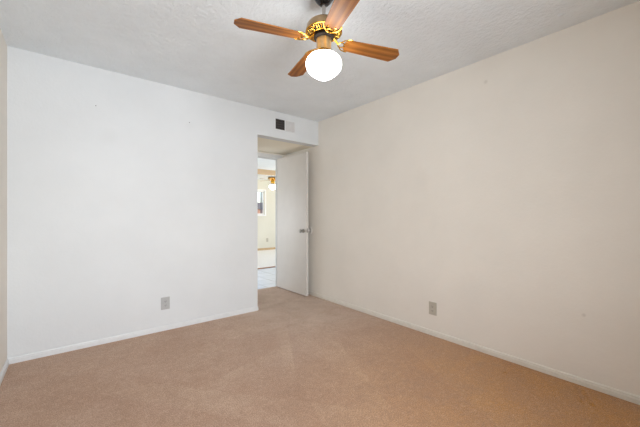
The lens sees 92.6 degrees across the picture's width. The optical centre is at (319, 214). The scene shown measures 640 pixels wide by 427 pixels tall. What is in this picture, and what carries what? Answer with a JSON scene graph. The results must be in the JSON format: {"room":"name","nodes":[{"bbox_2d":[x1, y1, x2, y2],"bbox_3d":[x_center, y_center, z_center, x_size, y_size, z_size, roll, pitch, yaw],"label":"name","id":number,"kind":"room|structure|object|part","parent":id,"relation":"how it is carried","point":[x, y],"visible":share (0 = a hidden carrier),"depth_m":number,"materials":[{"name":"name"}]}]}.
{"room":"empty bedroom","nodes":[
{"label":"empty bedroom","id":0,"kind":"room"},
{"bbox_2d":[0,28,6,372],"bbox_3d":[-0.854,-0.076,0.344,0.120,2.440,5.050,0,0,-39],"label":"wall","id":1,"kind":"structure","parent":0,"point":[3,46],"depth_m":2.22,"materials":[{"name":"white paint"}]},
{"bbox_2d":[0,359,8,384],"bbox_3d":[-0.837,1.121,0.428,0.012,0.047,4.918,0,0,-39],"label":"baseboard","id":2,"kind":"structure","parent":1,"relation":"attached to","point":[2,374],"depth_m":2.18,"materials":[{"name":"white paint"}]},
{"bbox_2d":[7,46,317,357],"bbox_3d":[-1.295,-0.076,3.314,3.172,2.440,0.120,0,0,-39],"label":"wall","id":3,"kind":"structure","parent":0,"point":[122,204],"depth_m":2.81,"materials":[{"name":"white paint"}]},
{"bbox_2d":[7,306,257,363],"bbox_3d":[-1.570,1.121,3.006,2.118,0.047,0.012,0,0,-39],"label":"baseboard","id":4,"kind":"structure","parent":3,"relation":"attached to","point":[21,358],"depth_m":2.79,"materials":[{"name":"white paint"}]},
{"bbox_2d":[161,296,169,309],"bbox_3d":[-1.534,0.876,3.037,0.080,0.122,0.009,0,0,-39],"label":"wall outlet","id":5,"kind":"object","parent":3,"relation":"attached to","point":[165,301],"visible":1,"depth_m":3.03,"materials":[{"name":"grey plastic"}]},
{"bbox_2d":[275,118,294,132],"bbox_3d":[-0.445,-1.145,3.917,0.300,0.142,0.011,0,0,-39],"label":"air vent","id":6,"kind":"object","parent":3,"relation":"in","point":[280,124],"visible":1,"depth_m":3.92,"materials":[{"name":"white metal"}]},
{"bbox_2d":[258,179,274,247],"bbox_3d":[-2.751,-0.076,9.276,6.600,2.440,0.120,0,0,-39],"label":"wall","id":7,"kind":"structure","parent":0,"point":[266,224],"depth_m":10.03,"materials":[{"name":"beige paint"}]},
{"bbox_2d":[258,191,263,214],"bbox_3d":[-2.168,-0.396,9.748,0.860,0.780,0.060,0,0,-39],"label":"window","id":8,"kind":"structure","parent":7,"relation":"in","point":[261,192],"depth_m":9.95,"materials":[{"name":"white glass"}]},
{"bbox_3d":[-1.915,-0.396,9.953,0.032,0.690,0.040,0,0,-39],"label":"sash rail","id":9,"kind":"part","parent":8,"relation":"part of","materials":[{"name":"white"}]},
{"bbox_2d":[258,189,265,215],"bbox_3d":[-2.121,-0.396,9.690,0.940,0.860,0.030,0,0,-39],"label":"trim","id":10,"kind":"structure","parent":7,"relation":"attached to","point":[258,189],"depth_m":9.97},
{"bbox_2d":[258,247,274,250],"bbox_3d":[-2.708,1.109,9.224,6.600,0.070,0.014,0,0,-39],"label":"baseboard","id":11,"kind":"structure","parent":7,"relation":"attached to","point":[271,248],"depth_m":10.00,"materials":[{"name":"beige wood"}]},
{"bbox_2d":[258,169,274,179],"bbox_3d":[-2.364,-1.221,8.798,6.600,0.150,1.110,0,0,-39],"label":"ceiling","id":12,"kind":"structure","parent":0,"point":[264,174],"depth_m":8.86,"materials":[{"name":"beige paint"}]},
{"bbox_2d":[260,176,274,189],"bbox_3d":[-1.424,-0.948,9.159,0.782,0.397,0.777,0,0,-7],"label":"ceiling fan","id":13,"kind":"object","parent":12,"relation":"hanging from","point":[272,178],"visible":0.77,"depth_m":9.10,"materials":[{"name":"gold metal"}]},
{"bbox_2d":[258,151,284,157],"bbox_3d":[-0.963,-0.076,4.682,0.934,2.440,0.090,0,0,-39],"label":"wall","id":14,"kind":"structure","parent":0,"point":[258,151],"depth_m":4.80,"materials":[{"name":"beige paint"}]},
{"bbox_2d":[258,156,277,285],"bbox_3d":[-0.984,0.117,4.665,0.802,2.055,0.098,0,0,-39],"label":"trim","id":15,"kind":"structure","parent":14,"relation":"attached to","point":[262,157],"depth_m":4.90,"materials":[{"name":"white paint"}]},
{"bbox_2d":[258,153,281,158],"bbox_3d":[-0.952,0.099,4.624,0.876,2.090,0.014,0,0,-39],"label":"trim","id":16,"kind":"structure","parent":14,"relation":"attached to","point":[259,154],"depth_m":4.75,"materials":[{"name":"white paint"}]},
{"bbox_2d":[258,137,310,154],"bbox_3d":[-0.699,-1.009,4.356,0.934,0.080,0.750,0,0,-39],"label":"ceiling","id":17,"kind":"structure","parent":0,"point":[264,145],"depth_m":4.39,"materials":[{"name":"beige paint"}]},
{"bbox_2d":[0,249,639,426],"bbox_3d":[0.278,1.188,4.896,7.407,0.111,10.500,0,0,-39],"label":"floor","id":18,"kind":"structure","parent":0,"point":[297,360],"depth_m":2.09,"materials":[{"name":"beige carpet"}]},
{"bbox_2d":[0,0,639,170],"bbox_3d":[0.279,-1.341,4.910,7.627,0.109,10.720,0,0,-39],"label":"ceiling","id":19,"kind":"structure","parent":0,"point":[192,45],"depth_m":2.26,"materials":[{"name":"white paint"}]},
{"bbox_2d":[234,0,398,80],"bbox_3d":[0.011,-1.043,1.796,0.783,0.506,0.777,0,0,24],"label":"ceiling fan","id":20,"kind":"object","parent":19,"relation":"hanging from","point":[323,64],"visible":1,"depth_m":1.75,"materials":[{"name":"brown wood"}]},
{"bbox_3d":[-0.277,-1.027,1.692,0.384,0.024,0.119,0,0,-20],"label":"blade","id":21,"kind":"part","parent":20,"relation":"part of","materials":[{"name":"brown wood"}]},
{"bbox_3d":[-0.113,-1.027,2.094,0.119,0.024,0.384,0,0,-25],"label":"blade","id":22,"kind":"part","parent":20,"relation":"part of","materials":[{"name":"brown wood"}]},
{"bbox_3d":[0.023,-0.866,1.804,0.210,0.152,0.210,0,0,-39],"label":"lamp shade","id":23,"kind":"part","parent":20,"relation":"part of","materials":[{"name":"white glass"}]},
{"bbox_3d":[0.116,-1.027,1.498,0.119,0.024,0.384,0,0,-17],"label":"blade","id":24,"kind":"part","parent":20,"relation":"part of","materials":[{"name":"brown wood"}]},
{"bbox_3d":[0.322,-1.027,1.916,0.384,0.024,0.119,0,0,-20],"label":"blade","id":25,"kind":"part","parent":20,"relation":"part of","materials":[{"name":"brown wood"}]},
{"bbox_2d":[285,1,639,395],"bbox_3d":[1.300,-0.076,2.725,0.120,2.440,6.040,0,0,-39],"label":"wall","id":26,"kind":"structure","parent":0,"point":[501,192],"depth_m":2.42,"materials":[{"name":"beige paint"}]},
{"bbox_2d":[277,152,309,295],"bbox_3d":[-0.423,0.124,4.564,0.165,2.016,0.775,0,0,-41],"label":"door","id":27,"kind":"structure","parent":26,"relation":"in","point":[292,171],"depth_m":4.50,"materials":[{"name":"white paint"}]},
{"bbox_2d":[429,301,436,315],"bbox_3d":[1.070,0.888,2.906,0.009,0.122,0.080,0,0,-39],"label":"wall outlet","id":28,"kind":"object","parent":26,"relation":"attached to","point":[432,305],"visible":1,"depth_m":2.90,"materials":[{"name":"beige plastic"}]},
{"bbox_2d":[308,291,639,404],"bbox_3d":[1.253,1.121,2.678,0.012,0.047,5.786,0,0,-39],"label":"baseboard","id":29,"kind":"structure","parent":26,"relation":"attached to","point":[614,392],"depth_m":2.40,"materials":[{"name":"beige paint"}]}
]}

